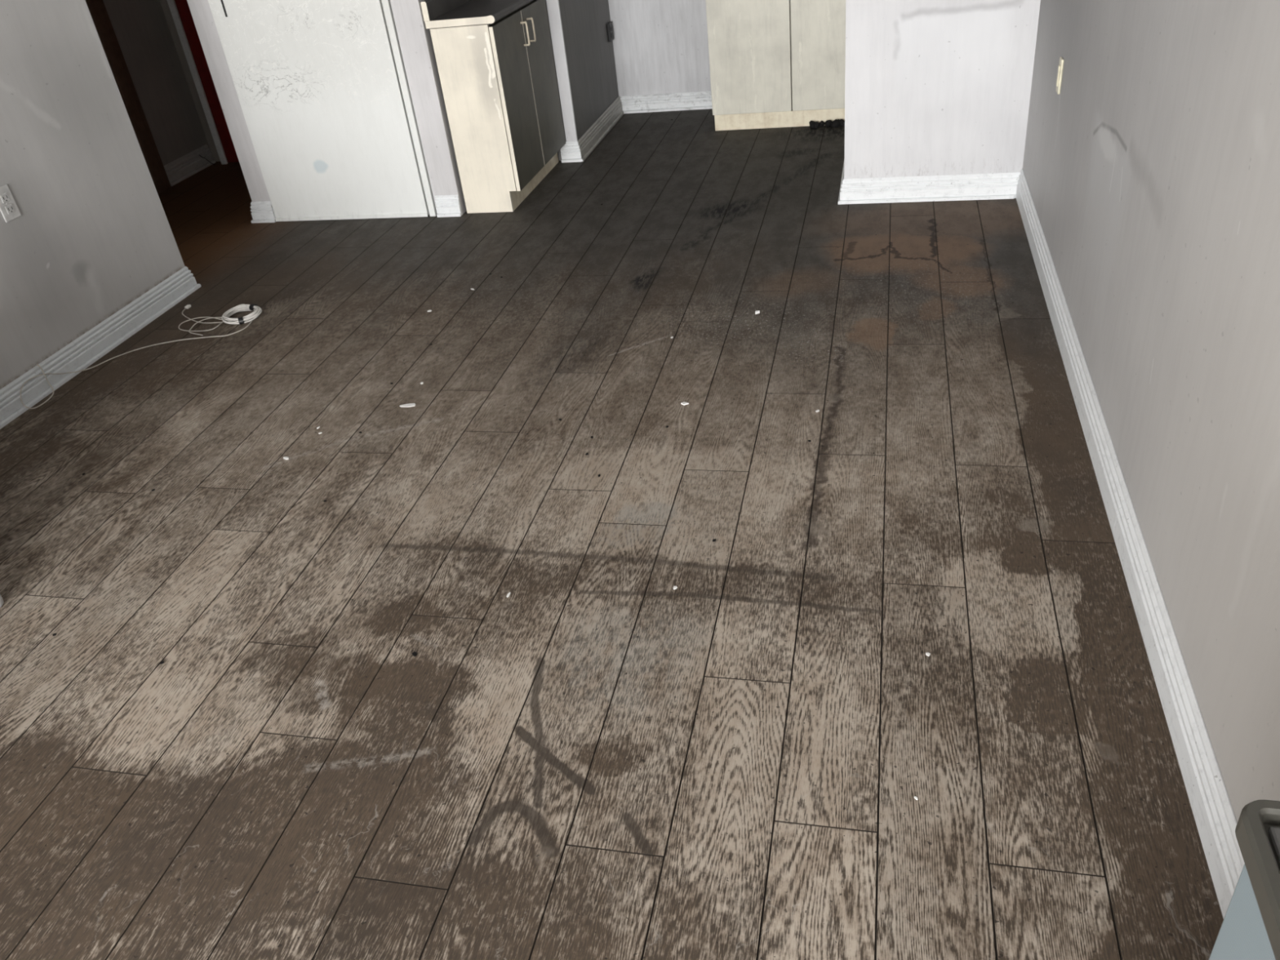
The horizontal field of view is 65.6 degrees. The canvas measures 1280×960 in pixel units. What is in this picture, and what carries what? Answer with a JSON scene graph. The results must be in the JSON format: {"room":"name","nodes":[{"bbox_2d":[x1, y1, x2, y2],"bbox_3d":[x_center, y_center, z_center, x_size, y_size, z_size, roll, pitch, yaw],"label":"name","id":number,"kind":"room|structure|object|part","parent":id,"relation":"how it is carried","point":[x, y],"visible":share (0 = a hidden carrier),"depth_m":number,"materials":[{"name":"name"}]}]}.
{"room":"damaged room","nodes":[
{"label":"damaged room","id":0,"kind":"room"},
{"bbox_2d":[0,0,185,389],"bbox_3d":[-2.978,0.334,0.560,0.110,2.450,7.880,2,34,13],"label":"wall","id":1,"kind":"structure","parent":0,"point":[92,234],"depth_m":3.68,"materials":[{"name":"paint"}]},
{"bbox_2d":[0,184,21,222],"bbox_3d":[-2.190,-0.957,3.434,0.010,0.112,0.072,2,34,13],"label":"wall outlet","id":2,"kind":"object","parent":1,"relation":"attached to","point":[9,210],"visible":1,"depth_m":3.43,"materials":[{"name":"grey plastic"}]},
{"bbox_2d":[0,192,9,203],"bbox_3d":[-2.190,-0.973,3.422,0.004,0.029,0.033,2,34,13],"label":"socket","id":3,"kind":"object","parent":2,"relation":"attached to","point":[4,197],"depth_m":3.42,"materials":[{"name":"grey plastic"}]},
{"bbox_2d":[4,203,15,214],"bbox_3d":[-2.186,-0.940,3.444,0.004,0.029,0.033,2,34,13],"label":"socket","id":4,"kind":"object","parent":2,"relation":"attached to","point":[10,208],"depth_m":3.44,"materials":[{"name":"grey plastic"}]},
{"bbox_2d":[0,266,200,429],"bbox_3d":[-2.922,1.264,1.281,0.325,0.104,7.785,2,34,13],"label":"baseboard","id":5,"kind":"structure","parent":1,"relation":"attached to","point":[98,341],"depth_m":3.81,"materials":[{"name":"white wood"}]},
{"bbox_2d":[102,0,211,165],"bbox_3d":[-3.092,-2.469,4.819,0.100,2.450,2.040,2,34,13],"label":"wall","id":6,"kind":"structure","parent":0,"point":[141,29],"depth_m":5.79,"materials":[{"name":"paint"}]},
{"bbox_2d":[84,0,167,193],"bbox_3d":[-2.916,-2.560,5.242,0.039,2.100,0.075,2,34,13],"label":"trim","id":7,"kind":"structure","parent":6,"relation":"attached to","point":[95,10],"depth_m":5.50,"materials":[{"name":"brown paint"}]},
{"bbox_2d":[97,0,170,188],"bbox_3d":[-2.909,-2.598,5.298,0.023,2.100,0.059,2,34,13],"label":"trim","id":8,"kind":"structure","parent":6,"relation":"attached to","point":[101,3],"depth_m":5.58,"materials":[{"name":"brown paint"}]},
{"bbox_2d":[163,144,215,186],"bbox_3d":[-2.749,-1.925,6.059,0.025,0.115,0.470,2,34,13],"label":"baseboard","id":9,"kind":"structure","parent":6,"relation":"attached to","point":[180,169],"depth_m":6.05,"materials":[{"name":"white wood"}]},
{"bbox_2d":[160,0,227,161],"bbox_3d":[-1.879,-3.033,5.443,2.135,2.450,0.100,2,34,13],"label":"wall","id":10,"kind":"structure","parent":0,"point":[164,3],"depth_m":6.02,"materials":[{"name":"paint"}]},
{"bbox_2d":[166,0,227,164],"bbox_3d":[-2.709,-2.850,5.641,0.040,2.100,0.017,2,34,13],"label":"trim","id":11,"kind":"structure","parent":10,"relation":"attached to","point":[171,4],"depth_m":5.94,"materials":[{"name":"white wood"}]},
{"bbox_2d":[174,0,239,162],"bbox_3d":[-2.268,-2.829,5.576,0.852,2.034,0.037,2,34,13],"label":"door","id":12,"kind":"structure","parent":10,"relation":"in","point":[183,7],"depth_m":5.94,"materials":[{"name":"red paint"}]},
{"bbox_2d":[186,0,270,201],"bbox_3d":[-2.031,-2.384,4.489,0.111,2.450,0.120,2,34,13],"label":"wall","id":13,"kind":"structure","parent":0,"point":[201,12],"depth_m":4.78,"materials":[{"name":"paint"}]},
{"bbox_2d":[207,0,429,222],"bbox_3d":[-1.556,-2.166,4.443,0.841,2.038,0.042,2,34,13],"label":"door","id":14,"kind":"structure","parent":13,"relation":"in","point":[317,83],"depth_m":4.69,"materials":[{"name":"white paint"}]},
{"bbox_3d":[-1.901,-2.202,4.489,0.009,0.198,0.004,2,34,13],"label":"finger pull","id":15,"kind":"part","parent":14,"relation":"part of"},
{"bbox_2d":[390,0,466,214],"bbox_3d":[-1.051,-2.346,4.247,0.132,2.450,0.100,2,34,13],"label":"wall","id":16,"kind":"structure","parent":0,"point":[415,42],"depth_m":4.58,"materials":[{"name":"paint"}]},
{"bbox_2d":[381,0,436,216],"bbox_3d":[-1.121,-2.168,4.357,0.054,2.050,0.072,2,34,13],"label":"trim","id":17,"kind":"structure","parent":16,"relation":"attached to","point":[387,7],"depth_m":4.60,"materials":[{"name":"white paint"}]},
{"bbox_2d":[420,0,471,21],"bbox_3d":[-0.861,-2.290,4.698,0.026,0.078,0.818,2,34,13],"label":"backsplash","id":18,"kind":"structure","parent":16,"relation":"attached to","point":[431,9],"depth_m":4.46,"materials":[{"name":"beige laminate"}]},
{"bbox_2d":[434,194,462,217],"bbox_3d":[-0.938,-1.336,4.840,0.123,0.100,0.025,2,34,13],"label":"baseboard","id":19,"kind":"structure","parent":16,"relation":"attached to","point":[446,206],"depth_m":4.84,"materials":[{"name":"white wood"}]},
{"bbox_2d":[545,0,618,160],"bbox_3d":[-0.573,-3.089,5.281,0.475,2.450,1.090,2,34,13],"label":"wall","id":20,"kind":"structure","parent":0,"point":[590,57],"depth_m":5.55,"materials":[{"name":"paint"}]},
{"bbox_2d":[546,0,577,142],"bbox_3d":[-0.486,-2.775,4.789,0.062,2.450,0.015,2,34,13],"label":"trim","id":21,"kind":"structure","parent":20,"relation":"attached to","point":[553,6],"depth_m":5.19,"materials":[{"name":"white paint"}]},
{"bbox_2d":[560,141,582,162],"bbox_3d":[-0.374,-1.790,5.417,0.122,0.104,0.025,2,34,13],"label":"baseboard","id":22,"kind":"structure","parent":20,"relation":"attached to","point":[570,151],"depth_m":5.42,"materials":[{"name":"white wood"}]},
{"bbox_2d":[577,95,623,161],"bbox_3d":[-0.220,-2.069,5.809,0.025,0.104,1.030,2,34,13],"label":"baseboard","id":23,"kind":"structure","parent":20,"relation":"attached to","point":[587,143],"depth_m":5.76,"materials":[{"name":"white wood"}]},
{"bbox_2d":[606,22,613,41],"bbox_3d":[-0.177,-2.675,5.926,0.019,0.100,0.068,2,34,13],"label":"wall outlet","id":24,"kind":"object","parent":20,"relation":"attached to","point":[609,25],"visible":1,"depth_m":5.91,"materials":[{"name":"black plastic"}]},
{"bbox_2d":[0,108,1223,959],"bbox_3d":[-1.410,0.598,2.151,5.100,0.060,10.800,2,34,13],"label":"floor","id":25,"kind":"structure","parent":0,"point":[600,758],"depth_m":2.34,"materials":[{"name":"brown wood"}]},
{"bbox_2d":[0,595,4,608],"bbox_3d":[-2.135,0.229,2.063,0.757,0.800,0.925,2,34,13],"label":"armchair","id":26,"kind":"object","parent":25,"relation":"on","point":[2,602],"visible":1,"depth_m":2.54,"materials":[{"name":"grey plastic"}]},
{"bbox_2d":[19,303,262,408],"bbox_3d":[-1.865,-0.517,3.769,0.433,0.110,0.925,7,36,20],"label":"cable","id":27,"kind":"object","parent":25,"relation":"on","point":[253,307],"visible":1,"depth_m":3.98,"materials":[{"name":"white plastic"}]},
{"bbox_2d":[399,403,415,407],"bbox_3d":[-0.759,-0.245,3.246,0.054,0.002,0.023,2,34,13],"label":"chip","id":28,"kind":"object","parent":25,"relation":"on","point":[408,405],"visible":1,"depth_m":3.24,"materials":[{"name":"white paint"}]},
{"bbox_2d":[430,0,565,213],"bbox_3d":[-0.648,-1.878,4.933,0.326,0.838,0.808,2,34,13],"label":"base cabinet","id":29,"kind":"object","parent":25,"relation":"on","point":[499,83],"visible":1,"depth_m":4.69,"materials":[{"name":"beige laminate"}]},
{"bbox_3d":[-0.757,-1.659,4.622,0.273,0.838,0.018,2,34,13],"label":"panel","id":30,"kind":"part","parent":29,"relation":"part of","materials":[{"name":"beige laminate"}]},
{"bbox_2d":[420,0,533,28],"bbox_3d":[-0.712,-2.273,4.672,0.329,0.109,0.818,2,34,13],"label":"countertop","id":31,"kind":"structure","parent":29,"relation":"on","point":[436,13],"depth_m":4.45,"materials":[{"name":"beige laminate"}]},
{"bbox_3d":[-0.576,-1.798,4.718,0.018,0.730,0.401,2,34,13],"label":"door","id":32,"kind":"part","parent":29,"relation":"part of","materials":[{"name":"laminate"}]},
{"bbox_3d":[-0.543,-2.116,4.708,0.032,0.112,0.009,2,34,13],"label":"handle","id":33,"kind":"part","parent":29,"relation":"part of","materials":[{"name":"beige plastic"}]},
{"bbox_3d":[-0.523,-2.170,4.786,0.032,0.112,0.009,2,34,13],"label":"handle","id":34,"kind":"part","parent":29,"relation":"part of","materials":[{"name":"beige plastic"}]},
{"bbox_3d":[-0.492,-2.023,5.043,0.018,0.730,0.400,2,34,13],"label":"door","id":35,"kind":"part","parent":29,"relation":"part of","materials":[{"name":"laminate"}]},
{"bbox_2d":[705,0,845,130],"bbox_3d":[0.741,-3.016,5.195,0.776,2.150,0.520,2,34,13],"label":"pantry cabinet","id":36,"kind":"object","parent":25,"relation":"on","point":[769,60],"visible":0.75,"depth_m":5.39,"materials":[{"name":"beige laminate"}]},
{"bbox_3d":[0.523,-2.915,5.014,0.442,2.053,0.025,2,34,13],"label":"door","id":37,"kind":"part","parent":36,"relation":"part of","materials":[{"name":"beige laminate"}]},
{"bbox_3d":[0.903,-2.903,4.923,0.328,2.053,0.025,2,34,13],"label":"door","id":38,"kind":"part","parent":36,"relation":"part of","materials":[{"name":"beige laminate"}]},
{"bbox_2d":[808,119,844,128],"bbox_3d":[1.035,-1.973,5.482,0.202,0.042,0.071,2,34,13],"label":"debris","id":39,"kind":"object","parent":25,"relation":"on","point":[836,123],"visible":0.98,"depth_m":5.48,"materials":[{"name":"black"}]},
{"bbox_2d":[1208,800,1279,959],"bbox_3d":[0.624,0.728,0.860,0.214,0.720,0.512,2,34,13],"label":"storage bin","id":40,"kind":"object","parent":25,"relation":"on","point":[1250,929],"visible":1,"depth_m":0.87,"materials":[{"name":"blue plastic"}]},
{"bbox_3d":[0.589,0.440,0.670,0.170,0.008,0.468,2,34,13],"label":"lid panel","id":41,"kind":"part","parent":40,"relation":"part of","materials":[{"name":"grey plastic"}]},
{"bbox_2d":[608,0,711,96],"bbox_3d":[0.471,-3.335,5.455,1.460,2.450,0.100,2,34,13],"label":"wall","id":42,"kind":"structure","parent":0,"point":[660,46],"depth_m":5.98,"materials":[{"name":"paint"}]},
{"bbox_2d":[619,90,712,113],"bbox_3d":[0.232,-2.336,6.132,0.736,0.100,0.025,2,34,13],"label":"baseboard","id":43,"kind":"structure","parent":42,"relation":"attached to","point":[696,100],"depth_m":6.14,"materials":[{"name":"white wood"}]},
{"bbox_2d":[844,0,1040,178],"bbox_3d":[1.338,-2.759,4.421,0.740,2.450,1.840,2,34,13],"label":"wall","id":44,"kind":"structure","parent":0,"point":[933,87],"depth_m":4.09,"materials":[{"name":"paint"}]},
{"bbox_2d":[1022,0,1279,822],"bbox_3d":[0.841,-0.335,0.849,0.100,2.450,10.690,2,34,13],"label":"wall","id":45,"kind":"structure","parent":0,"point":[1152,174],"depth_m":1.85,"materials":[{"name":"paint"}]},
{"bbox_2d":[837,163,1244,918],"bbox_3d":[0.482,0.770,1.367,0.765,0.122,9.900,2,34,13],"label":"baseboard","id":46,"kind":"structure","parent":45,"relation":"attached to","point":[1215,821],"depth_m":2.21,"materials":[{"name":"white wood"}]},
{"bbox_2d":[1055,57,1063,94],"bbox_3d":[1.407,-1.357,3.332,0.012,0.110,0.048,2,34,13],"label":"wall switch","id":47,"kind":"object","parent":45,"relation":"attached to","point":[1060,65],"visible":1,"depth_m":3.32,"materials":[{"name":"beige plastic"}]},
{"bbox_3d":[-1.914,-2.710,4.961,0.100,2.450,1.050,2,34,13],"label":"wall","id":48,"kind":"structure","parent":0,"visible":0},
{"bbox_2d":[249,200,275,222],"bbox_3d":[-1.817,-1.691,5.539,0.137,0.104,1.176,2,34,13],"label":"baseboard","id":49,"kind":"structure","parent":48,"relation":"attached to","point":[263,211],"depth_m":5.07,"materials":[{"name":"white wood"}]}
]}

